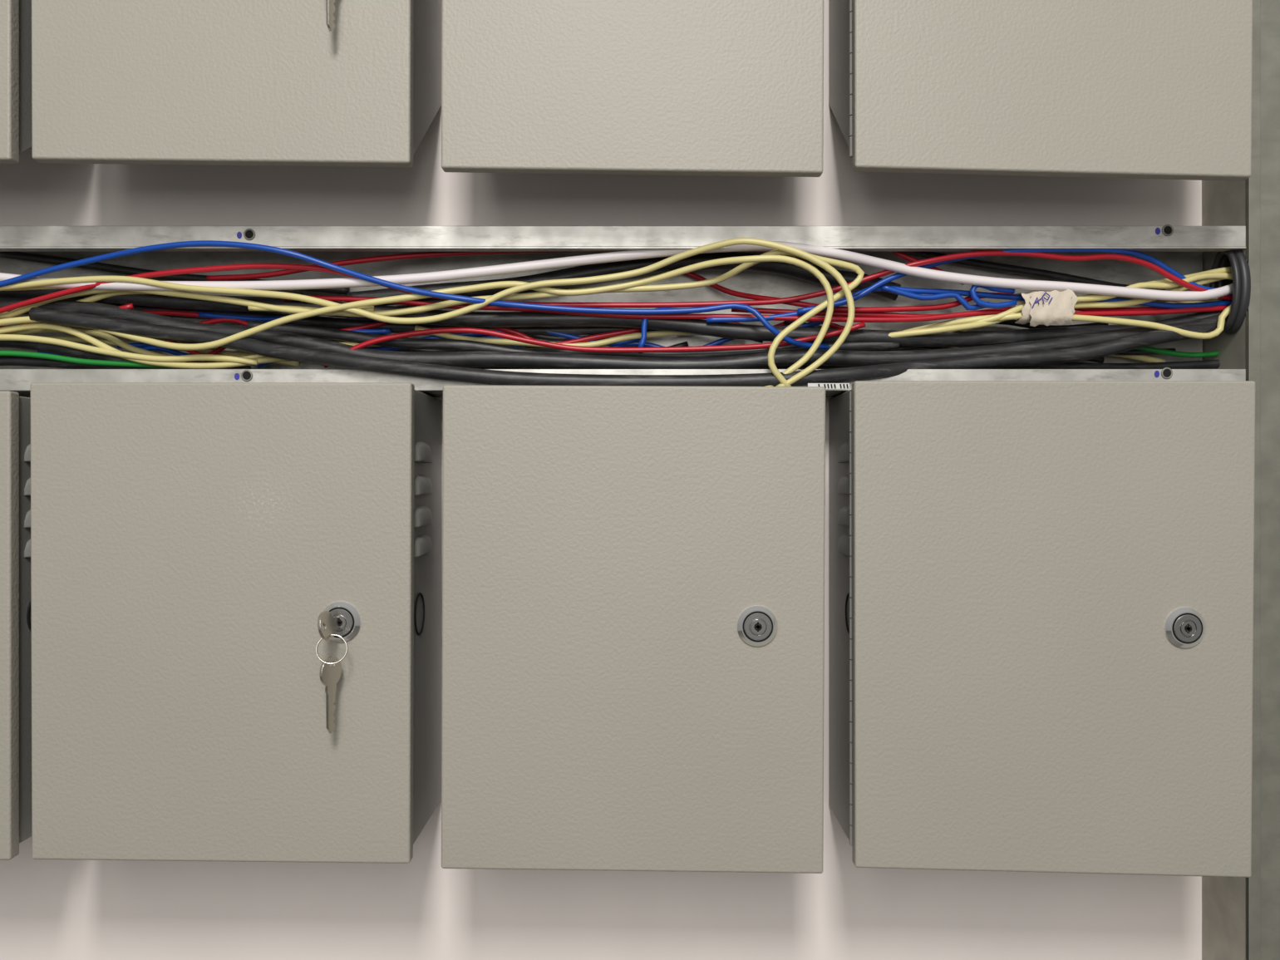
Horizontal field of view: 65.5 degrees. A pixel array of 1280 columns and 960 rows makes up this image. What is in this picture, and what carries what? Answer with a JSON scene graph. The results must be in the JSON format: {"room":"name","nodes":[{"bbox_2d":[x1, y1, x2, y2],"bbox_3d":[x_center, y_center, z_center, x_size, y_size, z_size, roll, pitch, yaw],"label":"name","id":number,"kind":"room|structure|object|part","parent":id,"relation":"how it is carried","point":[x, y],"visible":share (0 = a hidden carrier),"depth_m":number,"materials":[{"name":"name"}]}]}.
{"room":"electrical room","nodes":[
{"label":"electrical room","id":0,"kind":"room"},
{"bbox_2d":[0,0,1202,959],"bbox_3d":[0.000,0.050,0.977,6.000,2.800,0.120,0,0,0],"label":"wall","id":1,"kind":"structure","parent":0,"point":[51,909],"depth_m":0.92,"materials":[{"name":"white paint"}]},
{"bbox_2d":[0,0,31,163],"bbox_3d":[-0.643,-0.436,0.846,0.306,0.370,0.143,0,0,0],"label":"enclosure","id":2,"kind":"object","parent":1,"relation":"attached to","point":[15,15],"visible":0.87,"depth_m":0.79,"materials":[{"name":"paint"}]},
{"bbox_3d":[-0.644,-0.436,0.786,0.301,0.370,0.013,0,0,0],"label":"door","id":3,"kind":"part","parent":2,"relation":"part of","materials":[{"name":"grey metal"}]},
{"bbox_2d":[0,390,31,860],"bbox_3d":[-0.643,0.114,0.846,0.306,0.370,0.143,0,0,0],"label":"enclosure","id":4,"kind":"object","parent":1,"relation":"attached to","point":[15,410],"visible":0.22,"depth_m":0.79,"materials":[{"name":"paint"}]},
{"bbox_3d":[-0.644,0.114,0.786,0.301,0.370,0.013,0,0,0],"label":"door","id":5,"kind":"part","parent":4,"relation":"part of","materials":[{"name":"grey metal"}]},
{"bbox_2d":[31,0,441,167],"bbox_3d":[-0.329,-0.437,0.846,0.303,0.378,0.143,0,0,0],"label":"enclosure","id":6,"kind":"object","parent":1,"relation":"attached to","point":[198,82],"visible":0.98,"depth_m":0.78,"materials":[{"name":"paint"}]},
{"bbox_2d":[325,0,334,31],"bbox_3d":[-0.230,-0.397,0.773,0.021,0.107,0.055,0,0,19],"label":"key","id":7,"kind":"object","parent":6,"relation":"attached to","point":[330,7],"visible":1,"depth_m":0.76,"materials":[{"name":"silver metal"}]},
{"bbox_2d":[30,382,442,863],"bbox_3d":[-0.329,0.112,0.846,0.303,0.378,0.143,0,0,0],"label":"enclosure","id":8,"kind":"object","parent":1,"relation":"attached to","point":[190,542],"visible":0.95,"depth_m":0.78,"materials":[{"name":"paint"}]},
{"bbox_2d":[315,610,348,733],"bbox_3d":[-0.230,0.147,0.773,0.021,0.094,0.055,0,0,19],"label":"keys","id":9,"kind":"object","parent":8,"relation":"attached to","point":[330,676],"visible":0.99,"depth_m":0.76,"materials":[{"name":"silver metal"}]},
{"bbox_2d":[0,224,1245,397],"bbox_3d":[-0.342,-0.147,0.881,1.717,0.142,0.067,0,0,0],"label":"cable tray","id":10,"kind":"object","parent":1,"relation":"attached to","point":[1181,248],"visible":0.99,"depth_m":0.85,"materials":[{"name":"metal"}]},
{"bbox_3d":[-0.342,-0.147,0.914,1.716,0.141,0.002,0,0,0],"label":"plate","id":11,"kind":"part","parent":10,"relation":"part of","materials":[{"name":"metal"}]},
{"bbox_2d":[0,237,1232,386],"bbox_3d":[-0.037,-0.143,0.869,1.171,0.138,0.081,0,0,0],"label":"cable bundle","id":12,"kind":"object","parent":10,"relation":"in","point":[135,307],"visible":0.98,"depth_m":0.86,"materials":[{"name":"multicoloured plastic"}]},
{"bbox_2d":[1014,289,1077,326],"bbox_3d":[0.351,-0.149,0.862,0.050,0.033,0.024,0,0,0],"label":"label","id":13,"kind":"object","parent":12,"relation":"attached to","point":[1047,308],"visible":1,"depth_m":0.85,"materials":[{"name":"white paper"}]},
{"bbox_2d":[807,383,849,388],"bbox_3d":[0.154,-0.076,0.810,0.034,0.005,0.002,0,0,0],"label":"barcode sticker","id":14,"kind":"object","parent":10,"relation":"attached to","point":[828,386],"visible":0.92,"depth_m":0.81,"materials":[{"name":"grey paper"}]},
{"bbox_2d":[817,384,848,388],"bbox_3d":[0.157,-0.076,0.810,0.025,0.004,0.001,0,0,0],"label":"print","id":15,"kind":"object","parent":14,"relation":"attached to","point":[827,386],"depth_m":0.81,"materials":[{"name":"black"}]},
{"bbox_2d":[441,0,823,177],"bbox_3d":[-0.005,-0.432,0.846,0.305,0.384,0.143,0,0,0],"label":"enclosure","id":16,"kind":"object","parent":1,"relation":"attached to","point":[652,87],"visible":1,"depth_m":0.78,"materials":[{"name":"paint"}]},
{"bbox_2d":[441,384,825,873],"bbox_3d":[-0.005,0.117,0.846,0.305,0.384,0.143,0,0,0],"label":"enclosure","id":17,"kind":"object","parent":1,"relation":"attached to","point":[632,670],"visible":1,"depth_m":0.78,"materials":[{"name":"paint"}]},
{"bbox_2d":[828,0,1252,181],"bbox_3d":[0.325,-0.432,0.846,0.316,0.390,0.143,0,0,0],"label":"enclosure","id":18,"kind":"object","parent":1,"relation":"attached to","point":[1125,89],"visible":1,"depth_m":0.78,"materials":[{"name":"paint"}]},
{"bbox_2d":[828,380,1255,877],"bbox_3d":[0.325,0.117,0.846,0.316,0.390,0.143,0,0,0],"label":"enclosure","id":19,"kind":"object","parent":1,"relation":"attached to","point":[1041,593],"visible":1,"depth_m":0.78,"materials":[{"name":"paint"}]},
{"bbox_3d":[0.000,1.500,-0.591,6.000,0.100,3.257,0,0,0],"label":"floor","id":20,"kind":"structure","parent":0,"visible":0},
{"bbox_2d":[1202,0,1279,959],"bbox_3d":[0.591,0.100,0.880,0.172,2.700,0.072,0,0,0],"label":"channel","id":21,"kind":"object","parent":20,"relation":"on","point":[1241,916],"visible":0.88,"depth_m":0.85,"materials":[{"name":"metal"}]}
]}

